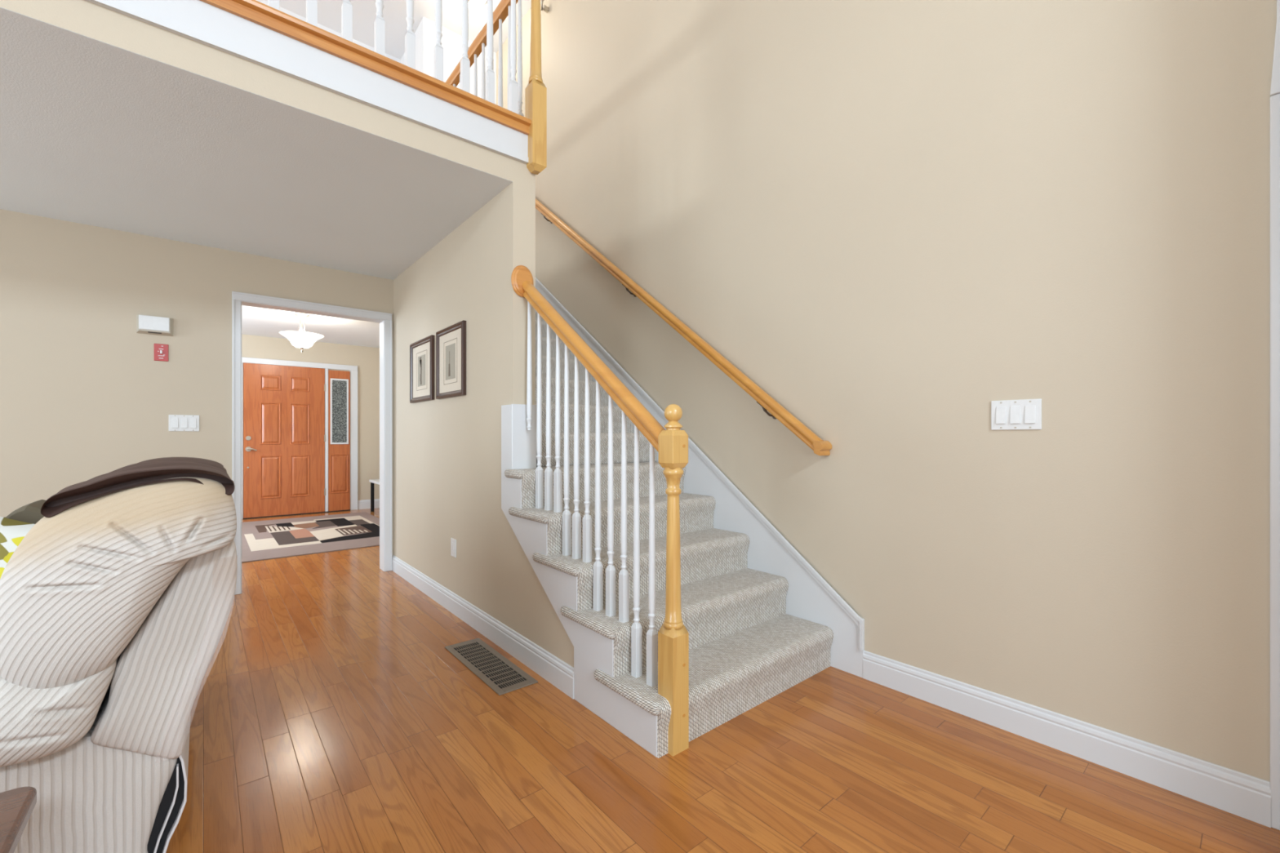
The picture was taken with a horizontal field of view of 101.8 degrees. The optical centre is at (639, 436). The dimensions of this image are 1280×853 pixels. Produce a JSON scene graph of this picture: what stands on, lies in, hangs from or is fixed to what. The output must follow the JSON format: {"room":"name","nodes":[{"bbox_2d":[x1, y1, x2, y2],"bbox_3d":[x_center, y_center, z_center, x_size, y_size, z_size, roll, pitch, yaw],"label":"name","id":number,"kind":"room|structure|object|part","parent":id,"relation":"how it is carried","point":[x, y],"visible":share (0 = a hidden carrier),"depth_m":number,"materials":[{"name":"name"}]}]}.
{"room":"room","nodes":[
{"label":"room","id":0,"kind":"room"},
{"bbox_2d":[0,208,393,555],"bbox_3d":[-3.508,-0.095,3.211,5.953,2.430,0.140,0,0,-40],"label":"wall","id":1,"kind":"structure","parent":0,"point":[85,396],"depth_m":3.29,"materials":[{"name":"beige paint"}]},
{"bbox_2d":[136,314,173,336],"bbox_3d":[-3.169,-0.726,3.400,0.176,0.116,0.047,0,0,-40],"label":"door chime","id":2,"kind":"object","parent":1,"relation":"attached to","point":[145,324],"visible":1,"depth_m":3.38,"materials":[{"name":"beige plastic"}]},
{"bbox_2d":[154,343,168,361],"bbox_3d":[-3.155,-0.552,3.428,0.070,0.112,0.022,0,0,-40],"label":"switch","id":3,"kind":"object","parent":1,"relation":"attached to","point":[161,351],"visible":1,"depth_m":3.43,"materials":[{"name":"red plastic"}]},
{"bbox_2d":[168,414,199,431],"bbox_3d":[-3.071,-0.088,3.505,0.156,0.110,0.012,0,0,-40],"label":"light switch","id":4,"kind":"object","parent":1,"relation":"attached to","point":[176,422],"visible":1,"depth_m":3.50,"materials":[{"name":"white plastic"}]},
{"bbox_2d":[231,291,392,595],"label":"door frame","id":5,"kind":"structure","parent":1,"relation":"in","point":[237,297],"depth_m":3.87,"materials":[{"name":"white paint"}]},
{"bbox_2d":[0,7,512,279],"bbox_3d":[-3.205,-1.319,1.968,4.820,0.022,2.194,0,0,-40],"label":"ceiling","id":6,"kind":"structure","parent":0,"point":[93,132],"depth_m":2.55,"materials":[{"name":"paint"}]},
{"bbox_2d":[0,0,512,181],"bbox_3d":[-2.531,-1.375,1.165,4.820,0.131,0.100,0,0,-40],"label":"wall","id":7,"kind":"structure","parent":0,"point":[82,17],"depth_m":1.97,"materials":[{"name":"beige paint"}]},
{"bbox_2d":[84,0,528,164],"bbox_3d":[-2.453,-1.502,1.153,4.925,0.155,0.020,0,0,-40],"label":"trim","id":8,"kind":"structure","parent":7,"relation":"attached to","point":[197,20],"depth_m":2.10,"materials":[{"name":"white paint"}]},
{"bbox_2d":[199,0,531,135],"bbox_3d":[-2.484,-1.603,1.171,4.900,0.066,0.152,0,0,-40],"label":"trim","id":9,"kind":"structure","parent":7,"relation":"attached to","point":[259,13],"depth_m":2.20,"materials":[{"name":"brown wood"}]},
{"bbox_2d":[267,0,546,174],"bbox_3d":[-2.436,-2.039,1.176,4.979,1.309,0.124,0,0,-40],"label":"balcony railing","id":10,"kind":"object","parent":9,"relation":"on","point":[535,92],"visible":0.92,"depth_m":2.61,"materials":[{"name":"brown wood"}]},
{"bbox_3d":[-0.547,-1.940,2.734,0.082,1.060,0.082,0,0,-40],"label":"newel post","id":11,"kind":"part","parent":10,"relation":"part of","materials":[{"name":"brown wood"}]},
{"bbox_2d":[241,334,379,500],"bbox_3d":[-5.448,-0.180,7.078,3.953,2.600,0.120,0,0,-40],"label":"wall","id":12,"kind":"structure","parent":0,"point":[366,359],"depth_m":7.98,"materials":[{"name":"beige paint"}]},
{"bbox_2d":[243,362,325,518],"bbox_3d":[-4.980,0.058,7.330,0.963,2.100,0.092,0,0,-40],"label":"door","id":13,"kind":"structure","parent":12,"relation":"in","point":[284,437],"depth_m":7.32,"materials":[{"name":"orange wood"}]},
{"bbox_3d":[-5.277,0.175,7.062,0.125,0.066,0.064,0,0,-40],"label":"lever handle","id":14,"kind":"part","parent":13,"relation":"part of","materials":[{"name":"silver metal"}]},
{"bbox_3d":[-5.127,0.568,7.223,0.238,0.593,0.010,0,0,-40],"label":"panel","id":15,"kind":"part","parent":13,"relation":"part of","materials":[{"name":"red wood"}]},
{"bbox_3d":[-5.127,-0.174,7.223,0.238,0.580,0.010,0,0,-40],"label":"panel","id":16,"kind":"part","parent":13,"relation":"part of","materials":[{"name":"red wood"}]},
{"bbox_3d":[-5.127,-0.741,7.223,0.238,0.210,0.010,0,0,-40],"label":"panel","id":17,"kind":"part","parent":13,"relation":"part of","materials":[{"name":"red wood"}]},
{"bbox_3d":[-4.864,0.568,7.444,0.236,0.593,0.010,0,0,-40],"label":"panel","id":18,"kind":"part","parent":13,"relation":"part of","materials":[{"name":"red wood"}]},
{"bbox_3d":[-4.864,-0.174,7.444,0.236,0.580,0.010,0,0,-40],"label":"panel","id":19,"kind":"part","parent":13,"relation":"part of","materials":[{"name":"red wood"}]},
{"bbox_3d":[-4.864,-0.741,7.444,0.236,0.210,0.010,0,0,-40],"label":"panel","id":20,"kind":"part","parent":13,"relation":"part of","materials":[{"name":"red wood"}]},
{"bbox_2d":[243,509,350,519],"bbox_3d":[-4.873,1.114,7.449,1.290,0.012,0.050,0,0,-40],"label":"trim","id":21,"kind":"structure","parent":12,"relation":"attached to","point":[347,509],"depth_m":7.40,"materials":[{"name":"brown wood"}]},
{"bbox_2d":[241,356,357,519],"bbox_3d":[-4.869,0.025,7.462,1.473,2.190,0.036,0,0,-40],"label":"trim","id":22,"kind":"structure","parent":12,"relation":"attached to","point":[353,369],"depth_m":7.68,"materials":[{"name":"white paint"}]},
{"bbox_2d":[328,369,350,511],"bbox_3d":[-4.493,0.067,7.772,0.284,2.083,0.040,0,0,-40],"label":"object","id":23,"kind":"structure","parent":12,"relation":"in","point":[339,381],"depth_m":7.76,"materials":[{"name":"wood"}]},
{"bbox_3d":[-4.485,0.560,7.762,0.241,0.578,0.010,0,0,-40],"label":"panel","id":24,"kind":"part","parent":23,"relation":"part of","materials":[{"name":"red wood"}]},
{"bbox_3d":[-4.485,-0.367,7.766,0.192,0.925,0.003,0,0,-40],"label":"glass pane","id":25,"kind":"part","parent":23,"relation":"part of","materials":[{"name":"grey glass"}]},
{"bbox_3d":[-4.483,-0.367,7.763,0.238,0.975,0.012,0,0,-40],"label":"glass frame","id":26,"kind":"part","parent":23,"relation":"part of","materials":[{"name":"grey glass"}]},
{"bbox_2d":[357,498,379,509],"bbox_3d":[-4.101,1.050,8.121,0.550,0.140,0.014,0,0,-40],"label":"baseboard","id":27,"kind":"structure","parent":12,"relation":"attached to","point":[364,504],"depth_m":8.02,"materials":[{"name":"white paint"}]},
{"bbox_2d":[241,305,379,347],"bbox_3d":[-4.098,-1.430,5.470,3.953,0.100,4.079,0,0,-40],"label":"ceiling","id":28,"kind":"structure","parent":0,"point":[260,322],"depth_m":6.57,"materials":[{"name":"white paint"}]},
{"bbox_2d":[279,312,324,352],"bbox_3d":[-3.814,-1.161,5.872,0.424,0.437,0.424,0,0,-40],"label":"lamp","id":29,"kind":"object","parent":28,"relation":"hanging from","point":[301,340],"visible":0.99,"depth_m":5.80,"materials":[{"name":"white glass"}]},
{"bbox_3d":[-3.814,-1.071,5.872,0.424,0.152,0.424,0,0,-40],"label":"lamp shade","id":30,"kind":"part","parent":29,"relation":"part of","materials":[{"name":"white glass"}]},
{"bbox_2d":[255,0,400,62],"bbox_3d":[-4.585,-2.800,3.920,5.215,2.440,0.100,0,0,-40],"label":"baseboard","id":31,"kind":"structure","parent":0,"point":[264,2],"depth_m":5.13,"materials":[{"name":"white paint"}]},
{"bbox_2d":[265,0,531,59],"bbox_3d":[-2.085,-4.070,1.514,5.953,0.100,13.000,0,0,-40],"label":"wall","id":32,"kind":"structure","parent":0,"point":[329,11],"depth_m":4.99,"materials":[{"name":"white paint"}]},
{"bbox_2d":[454,0,487,8],"bbox_3d":[-1.542,-3.953,4.664,0.380,0.134,0.380,0,0,-40],"label":"ceiling lamp","id":33,"kind":"object","parent":32,"relation":"attached to","point":[473,4],"visible":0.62,"depth_m":4.72,"materials":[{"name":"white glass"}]},
{"bbox_2d":[400,17,496,104],"bbox_3d":[-2.034,-2.800,5.510,0.738,2.440,0.744,0,0,-40],"label":"wall","id":34,"kind":"structure","parent":0,"point":[425,38],"depth_m":5.13,"materials":[{"name":"white paint"}]},
{"bbox_2d":[393,159,573,667],"bbox_3d":[-1.094,-0.160,3.301,0.128,2.560,2.865,0,0,-40],"label":"wall","id":35,"kind":"structure","parent":0,"point":[447,451],"depth_m":3.06,"materials":[{"name":"beige paint"}]},
{"bbox_2d":[409,334,434,403],"bbox_3d":[-1.580,-0.473,3.760,0.026,0.444,0.482,0,0,-40],"label":"picture frame","id":36,"kind":"object","parent":35,"relation":"attached to","point":[422,351],"visible":1,"depth_m":3.75,"materials":[{"name":"white paper"}]},
{"bbox_2d":[416,349,426,391],"bbox_3d":[-1.579,-0.473,3.761,0.002,0.276,0.232,0,0,-40],"label":"print","id":37,"kind":"object","parent":36,"relation":"attached to","point":[421,354],"depth_m":3.76},
{"bbox_2d":[435,320,466,399],"bbox_3d":[-1.214,-0.474,3.323,0.026,0.450,0.471,0,0,-40],"label":"picture frame","id":38,"kind":"object","parent":35,"relation":"attached to","point":[451,341],"visible":1,"depth_m":3.30,"materials":[{"name":"white paper"}]},
{"bbox_2d":[444,337,457,384],"bbox_3d":[-1.212,-0.474,3.324,0.002,0.276,0.232,0,0,-40],"label":"print","id":39,"kind":"object","parent":38,"relation":"attached to","point":[451,344],"depth_m":3.31},
{"bbox_2d":[450,537,456,557],"bbox_3d":[-1.185,0.708,3.304,0.008,0.113,0.080,0,0,-40],"label":"wall outlet","id":40,"kind":"object","parent":35,"relation":"attached to","point":[453,542],"visible":1,"depth_m":3.29,"materials":[{"name":"white plastic"}]},
{"bbox_2d":[392,555,573,698],"bbox_3d":[-1.174,1.058,3.287,0.014,0.125,2.785,0,0,-40],"label":"baseboard","id":41,"kind":"structure","parent":35,"relation":"attached to","point":[557,672],"depth_m":2.79,"materials":[{"name":"white paint"}]},
{"bbox_2d":[165,507,1279,852],"bbox_3d":[-2.034,1.170,1.491,6.200,0.100,13.100,0,0,-40],"label":"floor","id":42,"kind":"structure","parent":0,"point":[331,712],"depth_m":1.77,"materials":[{"name":"brown wood"}]},
{"bbox_2d":[0,786,36,852],"bbox_3d":[-1.140,0.870,0.522,0.625,0.500,0.565,0,0,-40],"label":"end table","id":43,"kind":"object","parent":42,"relation":"on","point":[17,805],"visible":1,"depth_m":0.86,"materials":[{"name":"brown wood"}]},
{"bbox_2d":[0,457,237,852],"bbox_3d":[-1.857,0.610,1.459,1.100,1.030,1.578,0,0,-40],"label":"sofa","id":44,"kind":"object","parent":42,"relation":"on","point":[115,607],"visible":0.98,"depth_m":1.12,"materials":[{"name":"white fabric"}]},
{"bbox_2d":[0,516,35,578],"bbox_3d":[-1.829,0.415,1.402,0.516,0.538,0.147,0,0,-11],"label":"throw pillow","id":45,"kind":"object","parent":44,"relation":"on","point":[12,532],"visible":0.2,"depth_m":1.41,"materials":[{"name":"multicoloured fabric"}]},
{"bbox_2d":[4,499,45,524],"bbox_3d":[-1.933,0.436,1.603,0.363,0.461,0.240,0,0,-40],"label":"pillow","id":46,"kind":"object","parent":44,"relation":"on","point":[30,513],"visible":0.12,"depth_m":1.55,"materials":[{"name":"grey fabric"}]},
{"bbox_2d":[0,653,120,767],"bbox_3d":[-1.708,0.569,1.582,0.285,0.182,1.511,0,0,-40],"label":"lumbar cushion","id":47,"kind":"object","parent":44,"relation":"on","point":[44,713],"depth_m":1.06,"materials":[{"name":"white fabric"}]},
{"bbox_3d":[-1.785,0.876,1.586,0.601,0.456,1.436,0,0,-40],"label":"panel","id":48,"kind":"part","parent":44,"relation":"part of","materials":[{"name":"white fabric"}]},
{"bbox_2d":[0,457,236,688],"bbox_3d":[-1.585,0.308,1.687,0.383,0.426,1.578,0,0,-40],"label":"cushion","id":49,"kind":"object","parent":44,"relation":"on","point":[139,580],"depth_m":1.10,"materials":[{"name":"beige fabric"}]},
{"bbox_2d":[40,457,234,517],"bbox_3d":[-1.278,0.114,1.371,0.309,0.104,0.604,0,0,-40],"label":"blanket","id":50,"kind":"object","parent":44,"relation":"on","point":[153,470],"visible":0.97,"depth_m":1.17,"materials":[{"name":"brown fabric"}]},
{"bbox_3d":[-1.564,0.504,1.767,0.254,0.513,1.472,0,0,-40],"label":"frame panel","id":51,"kind":"part","parent":44,"relation":"part of","materials":[{"name":"beige fabric"}]},
{"bbox_2d":[241,511,379,562],"bbox_3d":[-3.800,1.113,6.100,1.620,0.014,2.650,0,0,-40],"label":"rug","id":52,"kind":"object","parent":42,"relation":"on","point":[265,540],"visible":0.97,"depth_m":5.83,"materials":[{"name":"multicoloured fabric"}]},
{"bbox_2d":[368,479,379,511],"bbox_3d":[-3.668,0.882,7.627,0.415,0.475,0.600,0,0,-40],"label":"bench","id":53,"kind":"object","parent":42,"relation":"on","point":[372,482],"visible":0.27,"depth_m":7.70,"materials":[{"name":"white wood"}]},
{"bbox_3d":[-3.967,0.900,7.715,0.040,0.440,0.040,0,0,-40],"label":"leg","id":54,"kind":"part","parent":53,"relation":"part of","materials":[{"name":"black metal"}]},
{"bbox_2d":[444,637,537,695],"bbox_3d":[-0.750,1.117,2.561,0.188,0.006,0.667,0,0,-40],"label":"floor vent","id":55,"kind":"object","parent":42,"relation":"in","point":[495,670],"visible":1,"depth_m":2.52,"materials":[{"name":"beige metal"}]},
{"bbox_2d":[454,642,525,688],"bbox_3d":[-0.750,1.117,2.561,0.128,0.003,0.577,0,0,-40],"label":"grille","id":56,"kind":"object","parent":55,"relation":"attached to","point":[491,666],"depth_m":2.53,"materials":[{"name":"beige metal"}]},
{"bbox_2d":[501,277,864,758],"bbox_3d":[-0.598,-0.401,3.467,1.165,3.041,3.720,0,0,-40],"label":"staircase","id":57,"kind":"structure","parent":42,"relation":"on","point":[760,621],"depth_m":2.52,"materials":[{"name":"carpet"}]},
{"bbox_2d":[511,265,688,756],"bbox_3d":[-0.243,0.116,2.268,0.129,2.008,1.152,0,0,-40],"label":"banister","id":58,"kind":"object","parent":57,"relation":"attached to","point":[667,650],"visible":1,"depth_m":2.08,"materials":[{"name":"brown wood"}]},
{"bbox_3d":[-0.253,-0.377,2.309,0.062,0.894,1.073,0,0,-40],"label":"handrail","id":59,"kind":"part","parent":58,"relation":"part of","materials":[{"name":"brown wood"}]},
{"bbox_3d":[0.120,0.613,1.875,0.078,1.015,0.078,0,0,-40],"label":"newel post","id":60,"kind":"part","parent":58,"relation":"part of","materials":[{"name":"brown wood"}]},
{"bbox_2d":[496,0,1276,782],"bbox_3d":[0.274,-1.450,3.428,0.120,5.140,13.100,0,0,-40],"label":"wall","id":61,"kind":"structure","parent":0,"point":[898,220],"depth_m":2.07,"materials":[{"name":"beige paint"}]},
{"bbox_2d":[540,0,549,13],"bbox_3d":[-0.849,-3.793,4.601,0.091,0.125,0.064,0,0,-40],"label":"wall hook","id":62,"kind":"object","parent":61,"relation":"attached to","point":[544,7],"visible":0.99,"depth_m":4.60,"materials":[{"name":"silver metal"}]},
{"bbox_2d":[535,198,831,455],"bbox_3d":[-0.149,-1.181,3.767,0.090,2.550,3.277,0,0,-40],"label":"wall handrail","id":63,"kind":"object","parent":61,"relation":"attached to","point":[820,447],"visible":0.97,"depth_m":3.08,"materials":[{"name":"brown wood"}]},
{"bbox_2d":[991,399,1041,430],"bbox_3d":[1.416,-0.081,1.963,0.012,0.113,0.159,0,0,-40],"label":"light switch","id":64,"kind":"object","parent":61,"relation":"attached to","point":[1024,414],"visible":1,"depth_m":1.96,"materials":[{"name":"white plastic"}]},
{"bbox_2d":[862,650,1271,827],"bbox_3d":[1.424,1.058,1.953,0.014,0.125,1.202,0,0,-40],"label":"baseboard","id":65,"kind":"structure","parent":61,"relation":"attached to","point":[1248,797],"depth_m":1.79,"materials":[{"name":"white paint"}]},
{"bbox_3d":[-4.170,-1.455,4.000,5.953,0.250,6.510,0,0,-40],"label":"floor","id":66,"kind":"structure","parent":0,"visible":0},
{"bbox_3d":[-1.304,-1.578,3.625,0.062,0.035,2.090,0,0,-40],"label":"trim","id":67,"kind":"structure","parent":66,"relation":"attached to","visible":0},
{"bbox_2d":[445,0,524,116],"bbox_3d":[-1.259,-2.045,3.578,0.062,0.930,2.140,0,0,-40],"label":"guard","id":68,"kind":"object","parent":67,"relation":"on","point":[503,10],"visible":0.11,"depth_m":3.04,"materials":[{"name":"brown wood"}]},
{"bbox_3d":[-1.259,-2.475,3.578,0.062,0.070,2.140,0,0,-40],"label":"handrail","id":69,"kind":"part","parent":68,"relation":"part of","materials":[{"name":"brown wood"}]},
{"bbox_3d":[2.062,-1.450,1.006,0.253,5.140,0.790,0,0,-40],"label":"wall","id":70,"kind":"structure","parent":0,"visible":0},
{"bbox_2d":[1270,0,1279,830],"bbox_3d":[2.117,-0.195,1.112,0.034,2.630,0.982,0,0,-40],"label":"trim","id":71,"kind":"structure","parent":70,"relation":"attached to","point":[1275,80],"depth_m":1.48,"materials":[{"name":"white paint"}]}
]}

